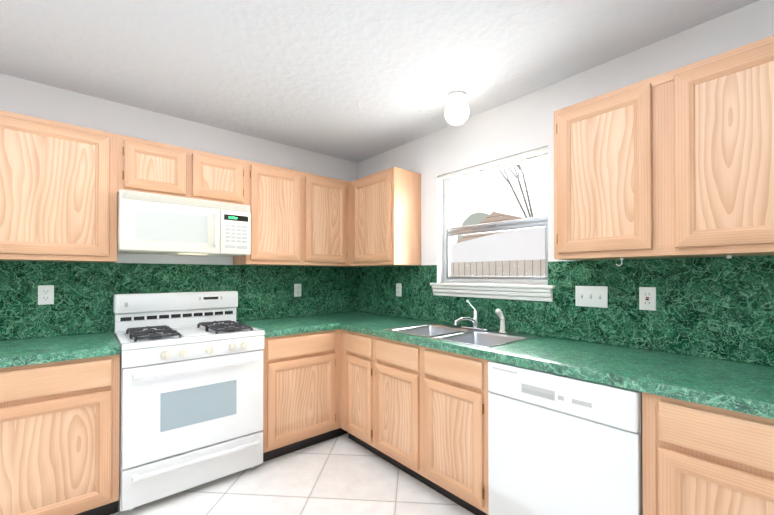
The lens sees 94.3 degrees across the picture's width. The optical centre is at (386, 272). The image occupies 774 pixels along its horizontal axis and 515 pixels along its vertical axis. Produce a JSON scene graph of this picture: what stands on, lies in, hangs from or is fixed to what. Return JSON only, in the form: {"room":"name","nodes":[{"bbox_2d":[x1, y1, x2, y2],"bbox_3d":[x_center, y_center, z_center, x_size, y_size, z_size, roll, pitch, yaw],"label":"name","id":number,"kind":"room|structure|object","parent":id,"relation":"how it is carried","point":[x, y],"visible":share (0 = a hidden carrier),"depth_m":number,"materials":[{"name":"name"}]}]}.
{"room":"kitchen","nodes":[
{"label":"kitchen","id":0,"kind":"room"},
{"bbox_2d":[0,73,357,266],"bbox_3d":[-1.976,0.085,2.322,4.580,2.440,0.140,0,-1,-40],"label":"wall","id":1,"kind":"structure","parent":0,"point":[31,98],"depth_m":2.54,"materials":[{"name":"white paint"}]},
{"bbox_2d":[0,110,117,262],"bbox_3d":[-1.935,-0.450,2.054,0.610,0.762,0.322,0,-1,-40],"label":"upper cabinet","id":2,"kind":"object","parent":1,"relation":"attached to","point":[58,191],"visible":1,"depth_m":1.96,"materials":[{"name":"brown wood"}]},
{"bbox_2d":[0,261,357,340],"bbox_3d":[-1.512,0.222,2.611,3.202,0.571,0.018,0,-1,-40],"label":"backsplash","id":3,"kind":"structure","parent":1,"relation":"attached to","point":[84,292],"depth_m":2.45,"materials":[{"name":"green stone"}]},
{"bbox_2d":[38,285,53,304],"bbox_3d":[-2.047,0.133,2.154,0.070,0.115,0.007,0,-1,-40],"label":"duplex electrical outlet","id":4,"kind":"object","parent":3,"relation":"attached to","point":[45,294],"visible":1,"depth_m":2.15,"materials":[{"name":"white plastic"}]},
{"bbox_2d":[294,284,300,296],"bbox_3d":[-0.800,0.155,3.219,0.070,0.115,0.007,0,-1,-40],"label":"duplex electrical outlet","id":5,"kind":"object","parent":3,"relation":"attached to","point":[297,290],"visible":1,"depth_m":3.21,"materials":[{"name":"white plastic"}]},
{"bbox_2d":[117,134,246,204],"bbox_3d":[-1.414,-0.656,2.501,0.760,0.344,0.322,0,-1,-40],"label":"upper cabinet","id":6,"kind":"object","parent":1,"relation":"attached to","point":[148,166],"visible":0.94,"depth_m":2.34,"materials":[{"name":"brown wood"}]},
{"bbox_2d":[117,190,250,256],"bbox_3d":[-1.374,-0.304,2.451,0.754,0.356,0.442,0,-1,-40],"label":"over-the-range microwave","id":7,"kind":"object","parent":6,"relation":"attached to","point":[155,224],"visible":1,"depth_m":2.28,"materials":[{"name":"beige"}]},
{"bbox_2d":[233,161,369,266],"bbox_3d":[-0.658,-0.442,3.145,1.228,0.762,0.322,0,-1,-40],"label":"upper cabinet","id":8,"kind":"object","parent":1,"relation":"attached to","point":[298,218],"visible":0.73,"depth_m":2.88,"materials":[{"name":"brown wood"}]},
{"bbox_2d":[111,433,474,514],"bbox_3d":[-0.242,1.331,0.283,4.580,0.080,5.480,0,-1,-40],"label":"floor","id":9,"kind":"structure","parent":0,"point":[344,474],"depth_m":2.14,"materials":[{"name":"tile"}]},
{"bbox_2d":[0,355,119,514],"bbox_3d":[-1.836,0.866,1.925,0.605,0.872,0.620,0,-1,-40],"label":"base cabinet","id":10,"kind":"object","parent":9,"relation":"on","point":[59,435],"visible":0.94,"depth_m":1.74,"materials":[{"name":"brown wood"}]},
{"bbox_2d":[113,291,264,511],"bbox_3d":[-1.282,0.721,2.337,0.768,1.168,0.672,0,-1,-40],"label":"gas range","id":11,"kind":"object","parent":9,"relation":"on","point":[191,389],"visible":1,"depth_m":2.13,"materials":[{"name":"white metal"}]},
{"bbox_2d":[261,329,347,461],"bbox_3d":[-0.557,0.874,3.017,1.216,0.872,0.620,0,-1,-40],"label":"base cabinet","id":12,"kind":"object","parent":9,"relation":"on","point":[301,390],"visible":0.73,"depth_m":2.57,"materials":[{"name":"brown wood"}]},
{"bbox_2d":[238,316,337,337],"bbox_3d":[-0.801,0.413,2.805,0.570,0.045,0.631,0,-1,-40],"label":"countertop","id":13,"kind":"structure","parent":12,"relation":"on","point":[302,324],"depth_m":2.71,"materials":[{"name":"green stone"}]},
{"bbox_2d":[314,312,381,319],"bbox_3d":[-0.323,0.416,3.216,0.450,0.045,0.627,0,-1,-40],"label":"countertop","id":14,"kind":"structure","parent":12,"relation":"on","point":[351,315],"depth_m":3.31,"materials":[{"name":"green stone"}]},
{"bbox_2d":[313,315,773,418],"bbox_3d":[0.491,0.409,2.244,0.630,0.045,3.161,0,-1,-40],"label":"countertop","id":15,"kind":"structure","parent":12,"relation":"on","point":[746,388],"depth_m":1.48,"materials":[{"name":"green stone"}]},
{"bbox_2d":[384,322,537,347],"bbox_3d":[0.443,0.467,2.307,0.521,0.170,0.838,0,-1,-40],"label":"double-bowl sink","id":16,"kind":"object","parent":15,"relation":"in","point":[473,337],"visible":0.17,"depth_m":2.35,"materials":[{"name":"silver metal"}]},
{"bbox_2d":[454,300,490,330],"bbox_3d":[0.542,0.284,2.393,0.217,0.196,0.210,0,-1,-40],"label":"chrome faucet","id":17,"kind":"object","parent":16,"relation":"on","point":[475,319],"visible":1,"depth_m":2.43,"materials":[{"name":"silver metal"}]},
{"bbox_2d":[495,309,505,332],"bbox_3d":[0.725,0.304,2.284,0.072,0.154,0.054,0,-1,-40],"label":"sprayer","id":18,"kind":"object","parent":16,"relation":"on","point":[499,313],"visible":1,"depth_m":2.28,"materials":[{"name":"white plastic"}]},
{"bbox_2d":[340,330,382,458],"bbox_3d":[-0.002,0.873,2.825,0.620,0.872,0.429,0,-1,-40],"label":"base cabinet","id":19,"kind":"object","parent":9,"relation":"on","point":[357,399],"visible":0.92,"depth_m":2.60,"materials":[{"name":"brown wood"}]},
{"bbox_2d":[375,337,490,514],"bbox_3d":[0.434,0.869,2.315,0.620,0.872,0.912,0,-1,-40],"label":"base cabinet","id":20,"kind":"object","parent":9,"relation":"on","point":[431,417],"visible":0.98,"depth_m":2.04,"materials":[{"name":"brown wood"}]},
{"bbox_2d":[488,361,642,514],"bbox_3d":[0.923,0.867,1.715,0.611,0.868,0.624,0,-1,-40],"label":"dishwasher","id":21,"kind":"object","parent":9,"relation":"on","point":[561,445],"visible":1,"depth_m":1.49,"materials":[{"name":"white metal"}]},
{"bbox_2d":[642,392,773,514],"bbox_3d":[1.332,0.862,1.263,0.620,0.872,0.581,0,-1,-40],"label":"base cabinet","id":22,"kind":"object","parent":9,"relation":"on","point":[699,459],"visible":0.81,"depth_m":1.16,"materials":[{"name":"brown wood"}]},
{"bbox_3d":[-2.298,0.864,1.531,0.610,0.872,0.620,0,-1,-40],"label":"base cabinet","id":23,"kind":"object","parent":9,"relation":"on","visible":0},
{"bbox_2d":[0,332,120,367],"bbox_3d":[-2.065,0.406,1.728,1.216,0.045,0.626,0,-1,-40],"label":"countertop","id":24,"kind":"structure","parent":23,"relation":"on","point":[22,352],"depth_m":1.84,"materials":[{"name":"green stone"}]},
{"bbox_2d":[0,0,758,162],"bbox_3d":[-0.242,-1.189,0.300,4.580,0.080,5.480,0,-1,-40],"label":"ceiling","id":25,"kind":"structure","parent":0,"point":[309,75],"depth_m":1.86,"materials":[{"name":"white paint"}]},
{"bbox_2d":[445,91,468,125],"bbox_3d":[0.447,-1.042,2.295,0.154,0.187,0.154,0,-1,-40],"label":"globe ceiling light","id":26,"kind":"object","parent":25,"relation":"attached to","point":[457,110],"visible":1,"depth_m":2.25,"materials":[{"name":"white glass"}]},
{"bbox_2d":[358,0,773,284],"bbox_3d":[1.492,0.081,1.680,0.140,2.440,5.340,0,-1,-40],"label":"wall","id":27,"kind":"structure","parent":0,"point":[522,124],"depth_m":2.24,"materials":[{"name":"white paint"}]},
{"bbox_2d":[351,167,420,266],"bbox_3d":[-0.029,-0.442,3.106,0.322,0.762,0.589,0,-1,-40],"label":"upper cabinet","id":28,"kind":"object","parent":27,"relation":"attached to","point":[386,217],"visible":1,"depth_m":2.92,"materials":[{"name":"brown wood"}]},
{"bbox_2d":[430,152,554,301],"bbox_3d":[0.716,-0.298,2.539,0.157,0.949,0.980,0,-1,-40],"label":"window","id":29,"kind":"structure","parent":27,"relation":"in","point":[533,222],"depth_m":2.51,"materials":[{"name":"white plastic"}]},
{"bbox_2d":[438,146,547,179],"bbox_3d":[0.704,-0.758,2.532,0.026,0.025,0.882,0,-1,-40],"label":"blind headrail","id":30,"kind":"object","parent":29,"relation":"attached to","point":[509,159],"visible":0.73,"depth_m":2.46,"materials":[{"name":"white paint"}]},
{"bbox_2d":[358,255,773,366],"bbox_3d":[0.728,0.221,2.449,0.018,0.571,3.162,0,-1,-40],"label":"backsplash","id":31,"kind":"structure","parent":27,"relation":"attached to","point":[720,308],"depth_m":1.82,"materials":[{"name":"green stone"}]},
{"bbox_2d":[396,283,401,295],"bbox_3d":[0.104,0.151,3.179,0.007,0.115,0.070,0,-1,-40],"label":"outlet","id":32,"kind":"object","parent":31,"relation":"attached to","point":[398,289],"visible":1,"depth_m":3.18,"materials":[{"name":"white plastic"}]},
{"bbox_2d":[575,286,607,307],"bbox_3d":[1.123,0.131,1.979,0.017,0.115,0.164,0,-1,-40],"label":"switch plate","id":33,"kind":"object","parent":31,"relation":"attached to","point":[591,296],"visible":1,"depth_m":1.98,"materials":[{"name":"white plastic"}]},
{"bbox_2d":[639,287,655,310],"bbox_3d":[1.295,0.128,1.784,0.008,0.115,0.070,0,-1,-40],"label":"outlet","id":34,"kind":"object","parent":31,"relation":"attached to","point":[647,298],"visible":1,"depth_m":1.78,"materials":[{"name":"white plastic"}]},
{"bbox_2d":[554,35,773,260],"bbox_3d":[1.264,-0.453,1.591,0.322,0.762,0.915,0,-1,-40],"label":"upper cabinet","id":35,"kind":"object","parent":27,"relation":"attached to","point":[677,163],"visible":1,"depth_m":1.48,"materials":[{"name":"brown wood"}]},
{"label":"outside","id":36,"kind":"structure","parent":0,"visible":0},
{"bbox_3d":[5.698,1.870,15.345,23.700,0.050,70.000,0,-1,-40],"label":"ground","id":37,"kind":"structure","parent":36,"visible":0},
{"bbox_2d":[456,212,525,242],"bbox_3d":[6.929,-0.155,15.227,8.000,4.000,4.400,0,-1,-40],"label":"roof","id":38,"kind":"structure","parent":37,"relation":"on","point":[496,217],"depth_m":12.91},
{"bbox_2d":[450,259,544,275],"bbox_3d":[3.103,0.775,5.247,0.030,2.000,26.000,0,-1,-40],"label":"fence","id":39,"kind":"object","parent":37,"relation":"on","point":[476,269],"depth_m":6.47,"materials":[{"name":"beige wood"}]},
{"bbox_2d":[498,164,532,217],"bbox_3d":[2.656,-2.911,11.577,2.073,9.463,4.768,0,-1,-40],"label":"bare tree","id":40,"kind":"object","parent":37,"relation":"on","point":[517,177],"depth_m":10.26,"materials":[{"name":"brown plant"}]},
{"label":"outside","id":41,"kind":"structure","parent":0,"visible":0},
{"bbox_2d":[457,212,488,240],"bbox_3d":[4.165,-1.199,16.161,2.145,3.080,1.980,0,-1,-40],"label":"evergreen tree","id":42,"kind":"object","parent":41,"point":[473,219],"depth_m":15.66,"materials":[{"name":"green plant"}]},
{"bbox_2d":[450,227,544,262],"bbox_3d":[1.768,-0.548,10.494,0.001,1.420,7.300,0,-1,-40],"label":"roof","id":43,"kind":"structure","parent":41,"point":[469,254],"depth_m":9.09,"materials":[{"name":"white"}]},
{"bbox_2d":[450,157,547,243],"bbox_3d":[14.748,-8.551,23.145,0.100,32.000,70.000,0,-1,-40],"label":"sky","id":44,"kind":"structure","parent":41,"point":[467,210],"depth_m":29.42,"materials":[{"name":"white"}]}
]}

